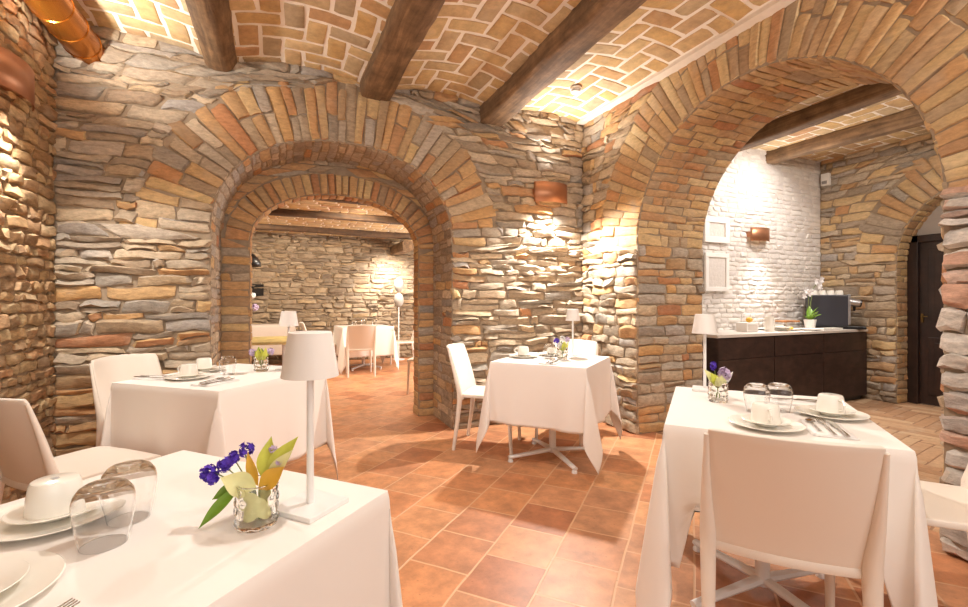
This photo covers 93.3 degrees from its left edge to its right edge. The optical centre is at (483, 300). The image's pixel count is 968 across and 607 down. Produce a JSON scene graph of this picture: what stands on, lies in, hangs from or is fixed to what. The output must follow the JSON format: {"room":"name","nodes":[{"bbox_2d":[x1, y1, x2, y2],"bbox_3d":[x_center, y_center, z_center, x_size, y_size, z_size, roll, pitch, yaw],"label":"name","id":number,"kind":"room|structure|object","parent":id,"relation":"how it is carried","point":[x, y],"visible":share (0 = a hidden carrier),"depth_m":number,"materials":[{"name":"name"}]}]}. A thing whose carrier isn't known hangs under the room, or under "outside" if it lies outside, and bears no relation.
{"room":"restaurant","nodes":[
{"label":"restaurant","id":0,"kind":"room"},
{"bbox_2d":[0,0,57,503],"bbox_3d":[-1.696,-0.397,0.308,0.065,3.206,6.741,0,0,-24],"label":"wall","id":1,"kind":"structure","parent":0,"point":[27,137],"depth_m":2.78,"materials":[{"name":"stone"}]},
{"bbox_2d":[0,46,34,111],"bbox_3d":[-2.617,-1.230,2.536,0.126,0.200,0.422,0,0,-24],"label":"wall sconce","id":2,"kind":"object","parent":1,"relation":"attached to","point":[16,75],"visible":1,"depth_m":2.49,"materials":[{"name":"brown metal"}]},
{"bbox_2d":[52,26,583,456],"bbox_3d":[-1.051,-0.393,4.229,4.951,3.213,0.675,0,0,-24],"label":"wall","id":3,"kind":"structure","parent":0,"point":[154,145],"depth_m":3.58,"materials":[{"name":"stone"}]},
{"bbox_2d":[221,160,433,415],"bbox_3d":[-1.430,-0.109,4.499,2.050,2.622,0.238,0,0,-24],"label":"arch","id":4,"kind":"object","parent":3,"relation":"attached to","point":[276,187],"visible":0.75,"depth_m":4.33,"materials":[{"name":"orange brick"}]},
{"bbox_2d":[532,181,566,203],"bbox_3d":[0.677,-1.090,4.632,0.392,0.200,0.126,0,0,-24],"label":"wall sconce","id":5,"kind":"object","parent":3,"relation":"attached to","point":[548,191],"visible":1,"depth_m":4.56,"materials":[{"name":"brown metal"}]},
{"bbox_2d":[254,200,408,239],"bbox_3d":[-2.603,-1.341,6.730,7.600,0.118,4.980,0,0,-24],"label":"ceiling","id":6,"kind":"structure","parent":0,"point":[308,205],"depth_m":7.38,"materials":[{"name":"brick"}]},
{"bbox_2d":[251,254,260,266],"bbox_3d":[-2.989,-0.860,5.788,0.303,0.840,0.303,0,0,-24],"label":"pendant lamp","id":7,"kind":"object","parent":6,"relation":"hanging from","point":[256,262],"visible":0.12,"depth_m":5.74,"materials":[{"name":"black metal"}]},
{"bbox_2d":[255,223,411,239],"bbox_3d":[-3.178,-1.264,8.050,7.400,0.162,0.214,0,0,-24],"label":"ceiling beam","id":8,"kind":"structure","parent":6,"relation":"attached to","point":[362,233],"depth_m":8.19,"materials":[{"name":"brown wood"}]},
{"bbox_2d":[269,208,402,224],"bbox_3d":[-2.560,-1.264,6.630,7.400,0.161,0.207,0,0,-24],"label":"ceiling beam","id":9,"kind":"structure","parent":6,"relation":"attached to","point":[277,212],"depth_m":6.71,"materials":[{"name":"brown wood"}]},
{"bbox_2d":[313,199,369,205],"bbox_3d":[-2.021,-1.266,5.393,7.400,0.161,0.197,0,0,-24],"label":"ceiling beam","id":10,"kind":"structure","parent":6,"relation":"attached to","point":[328,200],"depth_m":5.48,"materials":[{"name":"brown wood"}]},
{"bbox_2d":[251,232,413,363],"bbox_3d":[-3.540,-0.145,8.880,7.400,2.710,0.118,0,0,-24],"label":"wall","id":11,"kind":"structure","parent":0,"point":[328,281],"depth_m":9.12,"materials":[{"name":"stone"}]},
{"bbox_2d":[251,284,263,295],"bbox_3d":[-4.259,-0.200,8.578,0.220,0.220,0.040,0,0,-24],"label":"wall niche","id":12,"kind":"object","parent":11,"relation":"attached to","point":[258,291],"visible":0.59,"depth_m":8.58,"materials":[{"name":"black"}]},
{"bbox_2d":[390,240,412,254],"bbox_3d":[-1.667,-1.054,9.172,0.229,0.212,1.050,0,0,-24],"label":"wall lamp","id":13,"kind":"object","parent":11,"relation":"attached to","point":[405,246],"depth_m":8.80,"materials":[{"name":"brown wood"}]},
{"bbox_2d":[73,0,930,161],"bbox_3d":[1.998,-1.956,1.923,8.700,0.289,6.730,0,0,-24],"label":"ceiling","id":14,"kind":"structure","parent":0,"point":[471,48],"depth_m":3.34,"materials":[{"name":"brick"}]},
{"bbox_2d":[23,0,104,64],"bbox_3d":[-2.736,-1.849,3.106,0.225,0.412,7.880,0,0,-24],"label":"ventilation duct","id":15,"kind":"object","parent":14,"relation":"hanging from","point":[62,19],"visible":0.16,"depth_m":2.82,"materials":[{"name":"orange metal"}]},
{"bbox_2d":[185,0,236,71],"bbox_3d":[-0.744,-1.870,0.587,0.275,0.278,6.470,0,0,-24],"label":"ceiling beam","id":16,"kind":"structure","parent":14,"relation":"attached to","point":[211,20],"depth_m":2.99,"materials":[{"name":"brown wood"}]},
{"bbox_2d":[360,0,445,100],"bbox_3d":[0.348,-1.863,1.062,0.320,0.290,6.470,0,0,-24],"label":"ceiling beam","id":17,"kind":"structure","parent":14,"relation":"attached to","point":[408,22],"depth_m":3.15,"materials":[{"name":"brown wood"}]},
{"bbox_2d":[479,0,646,126],"bbox_3d":[1.331,-1.835,1.490,0.323,0.285,6.470,0,0,-24],"label":"ceiling beam","id":18,"kind":"structure","parent":14,"relation":"attached to","point":[590,21],"depth_m":3.21,"materials":[{"name":"brown wood"}]},
{"bbox_2d":[570,85,581,94],"bbox_3d":[0.822,-1.886,4.099,0.104,0.052,0.104,0,0,-24],"label":"smoke detector","id":19,"kind":"object","parent":14,"relation":"attached to","point":[575,89],"visible":1,"depth_m":4.07,"materials":[{"name":"white paint"}]},
{"bbox_2d":[739,83,902,151],"bbox_3d":[3.553,-1.773,3.402,0.200,0.200,4.202,0,0,-23],"label":"ceiling beam","id":20,"kind":"structure","parent":14,"relation":"attached to","point":[863,96],"depth_m":4.23,"materials":[{"name":"brown wood"}]},
{"bbox_2d":[765,107,924,163],"bbox_3d":[4.393,-1.772,3.767,0.188,0.200,4.200,0,0,-24],"label":"ceiling beam","id":21,"kind":"structure","parent":14,"relation":"attached to","point":[910,118],"depth_m":4.84,"materials":[{"name":"brown wood"}]},
{"bbox_2d":[268,357,967,606],"bbox_3d":[0.265,1.250,4.151,11.000,0.100,12.200,0,0,-24],"label":"floor","id":22,"kind":"structure","parent":0,"point":[471,528],"depth_m":2.67,"materials":[{"name":"tile"}]},
{"bbox_2d":[0,398,160,504],"bbox_3d":[-1.886,0.786,2.050,0.462,0.831,0.598,0,0,20],"label":"dining chair","id":23,"kind":"object","parent":22,"relation":"on","point":[26,456],"visible":0.72,"depth_m":1.86,"materials":[{"name":"white plastic"}]},
{"bbox_2d":[89,353,162,446],"bbox_3d":[-2.229,0.786,3.045,0.598,0.831,0.462,0,0,18],"label":"dining chair","id":24,"kind":"object","parent":22,"relation":"on","point":[104,371],"visible":0.26,"depth_m":3.04,"materials":[{"name":"white plastic"}]},
{"bbox_2d":[251,336,286,363],"bbox_3d":[-2.853,0.825,5.249,1.200,0.750,0.900,0,0,-20],"label":"dining table","id":25,"kind":"object","parent":22,"relation":"on","point":[268,340],"visible":0.02,"depth_m":5.05,"materials":[{"name":"yellow wood"}]},
{"bbox_2d":[345,325,375,377],"bbox_3d":[-1.995,0.786,7.377,0.462,0.831,0.598,0,0,-21],"label":"dining chair","id":26,"kind":"object","parent":22,"relation":"on","point":[359,337],"visible":1,"depth_m":7.19,"materials":[{"name":"white plastic"}]},
{"bbox_2d":[349,357,381,370],"bbox_3d":[-2.148,0.827,8.139,0.850,0.746,0.800,0,0,-28],"label":"dining table","id":27,"kind":"object","parent":22,"relation":"on","point":[363,358],"visible":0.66,"depth_m":8.11,"materials":[{"name":"white paint"}]},
{"bbox_2d":[333,324,398,373],"bbox_3d":[-2.139,0.831,8.134,1.050,0.769,1.024,0,0,-28],"label":"tablecloth","id":28,"kind":"object","parent":27,"relation":"on","point":[386,345],"visible":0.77,"depth_m":7.87,"materials":[{"name":"white fabric"}]},
{"bbox_2d":[393,278,404,359],"bbox_3d":[-1.740,0.367,9.331,0.240,1.665,0.240,0,0,-24],"label":"floor lamp","id":29,"kind":"object","parent":22,"relation":"on","point":[398,284],"visible":0.97,"depth_m":9.26,"materials":[{"name":"white metal"}]},
{"bbox_2d":[390,330,413,366],"bbox_3d":[-1.419,0.786,8.569,0.598,0.831,0.462,0,0,-26],"label":"dining chair","id":30,"kind":"object","parent":22,"relation":"on","point":[411,341],"visible":0.39,"depth_m":8.61,"materials":[{"name":"white plastic"}]},
{"bbox_2d":[406,357,413,393],"bbox_3d":[-0.679,0.786,6.041,0.598,0.831,0.462,0,0,6],"label":"dining chair","id":31,"kind":"object","parent":22,"relation":"on","point":[412,358],"visible":0.07,"depth_m":5.87,"materials":[{"name":"white plastic"}]},
{"bbox_2d":[446,343,520,454],"bbox_3d":[-0.016,0.786,3.830,0.598,0.831,0.462,0,0,14],"label":"dining chair","id":32,"kind":"object","parent":22,"relation":"on","point":[463,375],"visible":0.79,"depth_m":3.86,"materials":[{"name":"white plastic"}]},
{"bbox_2d":[508,429,583,473],"bbox_3d":[0.526,0.827,3.512,0.700,0.746,0.700,0,0,27],"label":"dining table","id":33,"kind":"object","parent":22,"relation":"on","point":[551,447],"visible":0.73,"depth_m":3.48,"materials":[{"name":"white paint"}]},
{"bbox_2d":[476,352,621,474],"bbox_3d":[0.520,0.785,3.515,0.947,0.677,0.890,0,0,27],"label":"tablecloth","id":34,"kind":"object","parent":33,"relation":"on","point":[576,394],"visible":0.94,"depth_m":3.21,"materials":[{"name":"white fabric"}]},
{"bbox_2d":[509,354,537,357],"bbox_3d":[0.313,0.438,3.615,0.236,0.018,0.236,0,0,-24],"label":"plate","id":35,"kind":"object","parent":34,"relation":"on","point":[512,355],"visible":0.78,"depth_m":3.60,"materials":[{"name":"white ceramic"}]},
{"bbox_3d":[0.313,0.428,3.615,0.152,0.019,0.152,0,0,-24],"label":"saucer","id":36,"kind":"object","parent":35,"relation":"on","visible":0},
{"bbox_2d":[514,346,528,354],"bbox_3d":[0.306,0.395,3.612,0.107,0.066,0.093,0,0,-29],"label":"coffee cup","id":37,"kind":"object","parent":36,"relation":"on","point":[522,350],"visible":1,"depth_m":3.58,"materials":[{"name":"white ceramic"}]},
{"bbox_2d":[543,343,555,358],"bbox_3d":[0.511,0.390,3.560,0.095,0.112,0.095,0,0,-24],"label":"drinking glass","id":38,"kind":"object","parent":34,"relation":"on","point":[549,349],"visible":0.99,"depth_m":3.52,"materials":[{"name":"white"}]},
{"bbox_2d":[538,360,561,364],"bbox_3d":[0.478,0.442,3.289,0.125,0.008,0.205,0,0,24],"label":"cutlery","id":39,"kind":"object","parent":34,"relation":"on","point":[545,361],"visible":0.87,"depth_m":3.26,"materials":[{"name":"white metal"}]},
{"bbox_2d":[557,347,567,359],"bbox_3d":[0.600,0.400,3.495,0.083,0.092,0.082,0,0,0],"label":"flower vase","id":40,"kind":"object","parent":34,"relation":"on","point":[562,353],"visible":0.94,"depth_m":3.46,"materials":[{"name":"clear glass"}]},
{"bbox_2d":[554,336,569,348],"bbox_3d":[0.596,0.349,3.487,0.131,0.165,0.091,0,0,0],"label":"posy","id":41,"kind":"object","parent":40,"relation":"in","point":[556,340],"visible":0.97,"depth_m":3.48,"materials":[{"name":"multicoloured plant"}]},
{"bbox_2d":[565,309,580,355],"bbox_3d":[0.727,0.257,3.741,0.119,0.380,0.119,0,0,26],"label":"table lamp","id":42,"kind":"object","parent":34,"relation":"on","point":[572,315],"visible":0.95,"depth_m":3.71,"materials":[{"name":"white metal"}]},
{"bbox_2d":[535,339,597,445],"bbox_3d":[0.760,0.786,4.135,0.462,0.831,0.598,0,0,27],"label":"dining chair","id":43,"kind":"object","parent":22,"relation":"on","point":[583,347],"visible":0.13,"depth_m":4.30,"materials":[{"name":"white plastic"}]},
{"bbox_2d":[690,539,823,606],"bbox_3d":[1.142,0.827,1.874,0.680,0.746,0.800,0,0,25],"label":"dining table","id":44,"kind":"object","parent":22,"relation":"on","point":[761,576],"visible":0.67,"depth_m":1.85,"materials":[{"name":"white paint"}]},
{"bbox_2d":[636,386,937,606],"bbox_3d":[1.139,0.831,1.865,0.891,0.769,1.062,0,0,25],"label":"tablecloth","id":45,"kind":"object","parent":44,"relation":"on","point":[909,581],"visible":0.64,"depth_m":1.60,"materials":[{"name":"white fabric"}]},
{"bbox_2d":[692,314,717,391],"bbox_3d":[1.104,0.257,2.286,0.119,0.380,0.119,0,0,26],"label":"table lamp","id":46,"kind":"object","parent":45,"relation":"on","point":[704,324],"visible":0.91,"depth_m":2.25,"materials":[{"name":"white metal"}]},
{"bbox_2d":[708,380,728,402],"bbox_3d":[1.039,0.400,2.030,0.083,0.092,0.082,0,0,0],"label":"flower vase","id":47,"kind":"object","parent":45,"relation":"on","point":[717,391],"visible":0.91,"depth_m":2.00,"materials":[{"name":"clear glass"}]},
{"bbox_2d":[704,362,732,382],"bbox_3d":[1.037,0.350,2.025,0.125,0.163,0.058,0,0,0],"label":"posy","id":48,"kind":"object","parent":47,"relation":"in","point":[723,371],"visible":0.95,"depth_m":2.02,"materials":[{"name":"purple plant"}]},
{"bbox_2d":[743,383,770,411],"bbox_3d":[1.099,0.390,1.841,0.095,0.112,0.095,0,0,-24],"label":"drinking glass","id":49,"kind":"object","parent":45,"relation":"on","point":[752,392],"visible":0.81,"depth_m":1.81,"materials":[{"name":"clear glass"}]},
{"bbox_2d":[728,414,805,432],"bbox_3d":[0.996,0.438,1.617,0.236,0.018,0.236,0,0,-24],"label":"plate","id":50,"kind":"object","parent":45,"relation":"on","point":[795,426],"visible":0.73,"depth_m":1.58,"materials":[{"name":"white ceramic"}]},
{"bbox_2d":[741,414,790,426],"bbox_3d":[0.996,0.428,1.617,0.152,0.020,0.152,0,0,-24],"label":"saucer","id":51,"kind":"object","parent":50,"relation":"on","point":[746,417],"visible":0.43,"depth_m":1.60,"materials":[{"name":"white ceramic"}]},
{"bbox_2d":[750,401,780,424],"bbox_3d":[0.991,0.395,1.613,0.107,0.066,0.093,0,0,-35],"label":"coffee cup","id":52,"kind":"object","parent":51,"relation":"on","point":[763,412],"visible":0.98,"depth_m":1.58,"materials":[{"name":"white ceramic"}]},
{"bbox_2d":[767,382,793,412],"bbox_3d":[1.196,0.390,1.850,0.095,0.112,0.095,0,0,-24],"label":"drinking glass","id":53,"kind":"object","parent":45,"relation":"on","point":[782,394],"visible":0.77,"depth_m":1.81,"materials":[{"name":"white"}]},
{"bbox_2d":[792,400,816,405],"bbox_3d":[1.354,0.442,1.994,0.205,0.008,0.125,0,0,23],"label":"napkin","id":54,"kind":"object","parent":45,"relation":"on","point":[795,402],"visible":0.32,"depth_m":1.96,"materials":[{"name":"white fabric"}]},
{"bbox_2d":[799,419,859,439],"bbox_3d":[1.183,0.442,1.577,0.125,0.008,0.205,0,0,23],"label":"napkin","id":55,"kind":"object","parent":45,"relation":"on","point":[810,427],"visible":0.66,"depth_m":1.55,"materials":[{"name":"white fabric"}]},
{"bbox_2d":[815,417,837,434],"bbox_3d":[1.181,0.431,1.577,0.024,0.009,0.199,0,0,23],"label":"fork","id":56,"kind":"object","parent":55,"relation":"on","point":[818,420],"visible":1,"depth_m":1.57,"materials":[{"name":"metal"}]},
{"bbox_2d":[826,420,850,436],"bbox_3d":[1.211,0.433,1.563,0.020,0.006,0.217,0,0,23],"label":"knife","id":57,"kind":"object","parent":55,"relation":"on","point":[829,421],"visible":1,"depth_m":1.55,"materials":[{"name":"metal"}]},
{"bbox_2d":[794,405,870,420],"bbox_3d":[1.341,0.438,1.767,0.236,0.018,0.236,0,0,-24],"label":"plate","id":58,"kind":"object","parent":45,"relation":"on","point":[858,415],"visible":0.71,"depth_m":1.73,"materials":[{"name":"white ceramic"}]},
{"bbox_2d":[807,405,855,415],"bbox_3d":[1.341,0.428,1.767,0.152,0.020,0.152,0,0,-24],"label":"saucer","id":59,"kind":"object","parent":58,"relation":"on","point":[812,407],"visible":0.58,"depth_m":1.74,"materials":[{"name":"white ceramic"}]},
{"bbox_2d":[816,393,845,413],"bbox_3d":[1.345,0.395,1.762,0.093,0.066,0.107,0,0,-36],"label":"coffee cup","id":60,"kind":"object","parent":59,"relation":"on","point":[826,402],"visible":0.98,"depth_m":1.74,"materials":[{"name":"white ceramic"}]},
{"bbox_2d":[702,327,867,400],"bbox_3d":[3.394,0.771,5.292,2.574,0.857,0.526,0,0,-24],"label":"sideboard","id":61,"kind":"object","parent":22,"relation":"on","point":[812,362],"visible":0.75,"depth_m":5.05,"materials":[{"name":"brown wood"}]},
{"bbox_2d":[736,322,757,331],"bbox_3d":[2.931,0.292,5.091,0.180,0.100,0.145,0,0,-24],"label":"box","id":62,"kind":"object","parent":61,"relation":"on","point":[740,326],"visible":0.99,"depth_m":5.04,"materials":[{"name":"white paint"}]},
{"bbox_2d":[764,316,774,331],"bbox_3d":[3.209,0.260,5.136,0.100,0.165,0.128,0,0,35],"label":"milk jug","id":63,"kind":"object","parent":61,"relation":"on","point":[769,325],"visible":0.99,"depth_m":5.09,"materials":[{"name":"white ceramic"}]},
{"bbox_2d":[702,327,867,337],"bbox_3d":[3.394,0.358,5.292,2.574,0.030,0.526,0,0,-24],"label":"countertop","id":64,"kind":"structure","parent":61,"relation":"on","point":[721,333],"depth_m":4.95,"materials":[{"name":"white stone"}]},
{"bbox_2d":[775,320,799,326],"bbox_3d":[3.681,0.290,5.573,0.280,0.103,0.170,0,0,-24],"label":"cake stand","id":65,"kind":"object","parent":61,"relation":"on","point":[784,321],"visible":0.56,"depth_m":5.54,"materials":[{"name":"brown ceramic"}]},
{"bbox_2d":[802,277,824,327],"bbox_3d":[3.923,0.021,5.477,0.379,0.642,0.174,0,0,-39],"label":"potted orchid","id":66,"kind":"object","parent":61,"relation":"on","point":[810,322],"visible":0.98,"depth_m":5.48,"materials":[{"name":"white plant"}]},
{"bbox_2d":[813,327,842,329],"bbox_3d":[4.056,0.331,5.388,0.360,0.022,0.120,0,0,-24],"label":"serving tray","id":67,"kind":"object","parent":61,"relation":"on","point":[827,328],"visible":0.84,"depth_m":5.34,"materials":[{"name":"white ceramic"}]},
{"bbox_2d":[805,294,866,329],"bbox_3d":[4.332,0.132,5.644,0.575,0.420,0.258,0,0,28],"label":"coffee machine","id":68,"kind":"object","parent":61,"relation":"on","point":[835,310],"visible":0.84,"depth_m":5.55,"materials":[{"name":"grey plastic"}]},
{"bbox_2d":[848,326,866,329],"bbox_3d":[4.507,0.325,5.549,0.178,0.034,0.207,0,0,28],"label":"drip tray","id":69,"kind":"object","parent":68,"relation":"on","point":[849,327],"depth_m":5.47,"materials":[{"name":"black plastic"}]},
{"bbox_2d":[700,428,889,606],"bbox_3d":[0.959,0.786,1.490,0.462,0.831,0.598,0,0,25],"label":"dining chair","id":70,"kind":"object","parent":22,"relation":"on","point":[821,507],"visible":1,"depth_m":1.30,"materials":[{"name":"white plastic"}]},
{"bbox_2d":[920,464,967,537],"bbox_3d":[1.740,0.786,1.711,0.598,0.831,0.462,0,0,25],"label":"dining chair","id":71,"kind":"object","parent":22,"relation":"on","point":[946,506],"visible":0.33,"depth_m":1.70,"materials":[{"name":"white plastic"}]},
{"bbox_3d":[-0.730,0.827,0.842,0.720,0.746,0.820,0,0,23],"label":"dining table","id":72,"kind":"object","parent":22,"relation":"on","visible":0},
{"bbox_2d":[0,450,402,606],"bbox_3d":[-0.737,0.831,0.832,0.944,0.769,1.058,0,0,23],"label":"tablecloth","id":73,"kind":"object","parent":72,"relation":"on","point":[347,557],"visible":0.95,"depth_m":0.85,"materials":[{"name":"white fabric"}]},
{"bbox_2d":[0,551,65,606],"bbox_3d":[-0.771,0.438,0.668,0.236,0.018,0.236,0,0,-24],"label":"plate","id":74,"kind":"object","parent":73,"relation":"on","point":[46,567],"visible":0.77,"depth_m":0.72,"materials":[{"name":"white ceramic"}]},
{"bbox_2d":[0,558,29,592],"bbox_3d":[-0.771,0.428,0.668,0.152,0.020,0.152,0,0,-24],"label":"saucer","id":75,"kind":"object","parent":74,"relation":"on","point":[12,570],"visible":1,"depth_m":0.71,"materials":[{"name":"white ceramic"}]},
{"bbox_2d":[0,501,71,541],"bbox_3d":[-0.875,0.438,0.933,0.236,0.018,0.236,0,0,-24],"label":"plate","id":76,"kind":"object","parent":73,"relation":"on","point":[8,532],"visible":0.3,"depth_m":0.88,"materials":[{"name":"white ceramic"}]},
{"bbox_2d":[1,504,68,524],"bbox_3d":[-0.875,0.428,0.933,0.152,0.020,0.152,0,0,-24],"label":"saucer","id":77,"kind":"object","parent":76,"relation":"on","point":[14,516],"visible":0.38,"depth_m":0.89,"materials":[{"name":"white ceramic"}]},
{"bbox_2d":[23,472,82,519],"bbox_3d":[-0.878,0.395,0.940,0.093,0.066,0.107,0,0,-23],"label":"coffee cup","id":78,"kind":"object","parent":77,"relation":"on","point":[50,496],"visible":0.86,"depth_m":0.90,"materials":[{"name":"white ceramic"}]},
{"bbox_2d":[58,598,79,606],"bbox_3d":[-0.634,0.440,0.575,0.024,0.009,0.199,0,0,24],"label":"fork","id":79,"kind":"object","parent":73,"relation":"on","point":[71,604],"visible":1,"depth_m":0.66,"materials":[{"name":"metal"}]},
{"bbox_2d":[69,477,135,554],"bbox_3d":[-0.698,0.390,0.840,0.095,0.112,0.095,0,0,-24],"label":"drinking glass","id":80,"kind":"object","parent":73,"relation":"on","point":[101,511],"visible":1,"depth_m":0.81,"materials":[{"name":"white"}]},
{"bbox_2d":[101,459,157,523],"bbox_3d":[-0.728,0.390,0.937,0.095,0.112,0.095,0,0,-24],"label":"drinking glass","id":81,"kind":"object","parent":73,"relation":"on","point":[143,474],"visible":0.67,"depth_m":0.92,"materials":[{"name":"white"}]},
{"bbox_2d":[233,475,278,532],"bbox_3d":[-0.455,0.405,0.915,0.083,0.084,0.082,0,0,0],"label":"flower vase","id":82,"kind":"object","parent":73,"relation":"on","point":[255,509],"visible":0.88,"depth_m":0.88,"materials":[{"name":"clear glass"}]},
{"bbox_2d":[199,436,297,527],"bbox_3d":[-0.471,0.356,0.912,0.196,0.168,0.056,0,0,-4],"label":"posy","id":83,"kind":"object","parent":82,"relation":"in","point":[271,460],"visible":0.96,"depth_m":0.91,"materials":[{"name":"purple plant"}]},
{"bbox_2d":[278,331,348,523],"bbox_3d":[-0.375,0.257,0.987,0.119,0.380,0.119,0,0,24],"label":"table lamp","id":84,"kind":"object","parent":73,"relation":"on","point":[309,356],"visible":0.99,"depth_m":0.95,"materials":[{"name":"white metal"}]},
{"bbox_3d":[-1.544,0.827,2.764,0.750,0.746,0.800,0,0,18],"label":"dining table","id":85,"kind":"object","parent":22,"relation":"on","visible":0},
{"bbox_2d":[100,363,337,479],"bbox_3d":[-1.551,0.831,2.755,0.986,0.769,1.051,0,0,18],"label":"tablecloth","id":86,"kind":"object","parent":85,"relation":"on","point":[159,417],"visible":0.65,"depth_m":2.44,"materials":[{"name":"white fabric"}]},
{"bbox_2d":[132,376,167,379],"bbox_3d":[-1.888,0.442,2.631,0.205,0.008,0.125,0,0,8],"label":"napkin","id":87,"kind":"object","parent":86,"relation":"on","point":[150,377],"visible":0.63,"depth_m":2.58,"materials":[{"name":"white fabric"}]},
{"bbox_2d":[164,372,212,380],"bbox_3d":[-1.693,0.438,2.622,0.236,0.018,0.236,0,0,-24],"label":"plate","id":88,"kind":"object","parent":86,"relation":"on","point":[177,378],"visible":0.71,"depth_m":2.59,"materials":[{"name":"white ceramic"}]},
{"bbox_2d":[173,372,203,377],"bbox_3d":[-1.693,0.428,2.622,0.152,0.020,0.152,0,0,-24],"label":"saucer","id":89,"kind":"object","parent":88,"relation":"on","point":[200,373],"visible":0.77,"depth_m":2.60,"materials":[{"name":"white ceramic"}]},
{"bbox_2d":[177,363,198,375],"bbox_3d":[-1.699,0.395,2.619,0.107,0.066,0.093,0,0,-29],"label":"coffee cup","id":90,"kind":"object","parent":89,"relation":"on","point":[187,369],"visible":0.98,"depth_m":2.59,"materials":[{"name":"white ceramic"}]},
{"bbox_2d":[198,366,219,372],"bbox_3d":[-1.772,0.438,2.893,0.236,0.018,0.236,0,0,-24],"label":"plate","id":91,"kind":"object","parent":86,"relation":"on","point":[215,368],"visible":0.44,"depth_m":2.88,"materials":[{"name":"white ceramic"}]},
{"bbox_2d":[198,365,217,370],"bbox_3d":[-1.772,0.428,2.893,0.152,0.020,0.152,0,0,-24],"label":"saucer","id":92,"kind":"object","parent":91,"relation":"on","point":[213,366],"visible":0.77,"depth_m":2.86,"materials":[{"name":"white ceramic"}]},
{"bbox_2d":[196,357,212,368],"bbox_3d":[-1.775,0.395,2.899,0.093,0.066,0.107,0,0,-23],"label":"coffee cup","id":93,"kind":"object","parent":92,"relation":"on","point":[205,362],"visible":0.91,"depth_m":2.86,"materials":[{"name":"white ceramic"}]},
{"bbox_2d":[189,379,238,386],"bbox_3d":[-1.455,0.442,2.476,0.125,0.008,0.205,0,0,16],"label":"napkin","id":94,"kind":"object","parent":86,"relation":"on","point":[230,380],"visible":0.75,"depth_m":2.45,"materials":[{"name":"white fabric"}]},
{"bbox_2d":[219,355,236,374],"bbox_3d":[-1.558,0.390,2.779,0.095,0.112,0.095,0,0,-24],"label":"drinking glass","id":95,"kind":"object","parent":86,"relation":"on","point":[227,364],"visible":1,"depth_m":2.75,"materials":[{"name":"white"}]},
{"bbox_2d":[253,356,268,371],"bbox_3d":[-1.413,0.398,2.897,0.087,0.096,0.086,0,0,0],"label":"flower vase","id":96,"kind":"object","parent":86,"relation":"on","point":[260,363],"visible":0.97,"depth_m":2.86,"materials":[{"name":"clear glass"}]},
{"bbox_2d":[248,347,274,356],"bbox_3d":[-1.412,0.361,2.892,0.162,0.141,0.088,0,0,0],"label":"posy","id":97,"kind":"object","parent":96,"relation":"in","point":[259,353],"visible":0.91,"depth_m":2.88,"materials":[{"name":"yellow plant"}]},
{"bbox_2d":[275,311,298,370],"bbox_3d":[-1.263,0.257,2.956,0.119,0.380,0.119,0,0,19],"label":"table lamp","id":98,"kind":"object","parent":86,"relation":"on","point":[287,318],"visible":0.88,"depth_m":2.92,"materials":[{"name":"white metal"}]},
{"bbox_2d":[702,149,820,330],"bbox_3d":[3.230,-0.398,5.545,3.150,3.204,0.039,0,0,-24],"label":"wall","id":99,"kind":"structure","parent":0,"point":[766,278],"depth_m":5.67,"materials":[{"name":"brick"}]},
{"bbox_2d":[704,252,728,290],"bbox_3d":[2.687,-0.330,5.277,0.380,0.440,0.030,0,0,-24],"label":"picture frame","id":100,"kind":"object","parent":99,"relation":"attached to","point":[716,265],"visible":0.96,"depth_m":5.27,"materials":[{"name":"white paint"}]},
{"bbox_2d":[703,215,729,243],"bbox_3d":[2.687,-0.820,5.277,0.400,0.300,0.030,0,0,-24],"label":"picture frame","id":101,"kind":"object","parent":99,"relation":"attached to","point":[716,229],"visible":0.88,"depth_m":5.27,"materials":[{"name":"white paint"}]},
{"bbox_2d":[746,227,769,241],"bbox_3d":[3.345,-0.800,5.543,0.342,0.160,0.126,0,0,-24],"label":"wall sconce","id":102,"kind":"object","parent":99,"relation":"attached to","point":[756,233],"visible":1,"depth_m":5.47,"materials":[{"name":"brown metal"}]},
{"bbox_2d":[581,0,967,560],"bbox_3d":[2.608,-0.456,2.183,0.918,3.340,6.746,0,0,-24],"label":"wall","id":103,"kind":"structure","parent":0,"point":[654,162],"depth_m":3.67,"materials":[{"name":"stone"}]},
{"bbox_2d":[820,134,943,403],"bbox_3d":[5.803,-0.392,3.393,0.338,3.215,6.412,0,0,-24],"label":"wall","id":104,"kind":"structure","parent":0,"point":[876,199],"depth_m":5.48,"materials":[{"name":"stone"}]},
{"bbox_2d":[821,173,830,186],"bbox_3d":[4.486,-1.590,6.000,0.064,0.160,0.100,0,0,-24],"label":"alarm box","id":105,"kind":"object","parent":104,"relation":"attached to","point":[825,178],"visible":1,"depth_m":5.97,"materials":[{"name":"white paint"}]},
{"bbox_2d":[907,233,943,406],"bbox_3d":[5.362,0.220,4.691,0.093,1.960,1.600,0,0,-24],"label":"door","id":106,"kind":"structure","parent":104,"relation":"attached to","point":[925,304],"depth_m":5.30,"materials":[{"name":"brown wood"}]},
{"bbox_2d":[917,205,942,235],"bbox_3d":[5.404,-0.990,4.709,0.030,0.540,1.720,0,0,-24],"label":"wall","id":107,"kind":"structure","parent":0,"point":[930,226],"depth_m":5.25,"materials":[{"name":"grey paint"}]},
{"bbox_3d":[-3.998,0.810,7.803,1.400,0.780,0.600,0,0,-24],"label":"serving table","id":108,"kind":"object","parent":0,"visible":0},
{"bbox_2d":[251,324,295,355],"bbox_3d":[-3.996,0.796,7.796,1.647,0.766,0.848,0,0,-24],"label":"tablecloth","id":109,"kind":"object","parent":108,"relation":"on","point":[258,330],"visible":0.11,"depth_m":7.65,"materials":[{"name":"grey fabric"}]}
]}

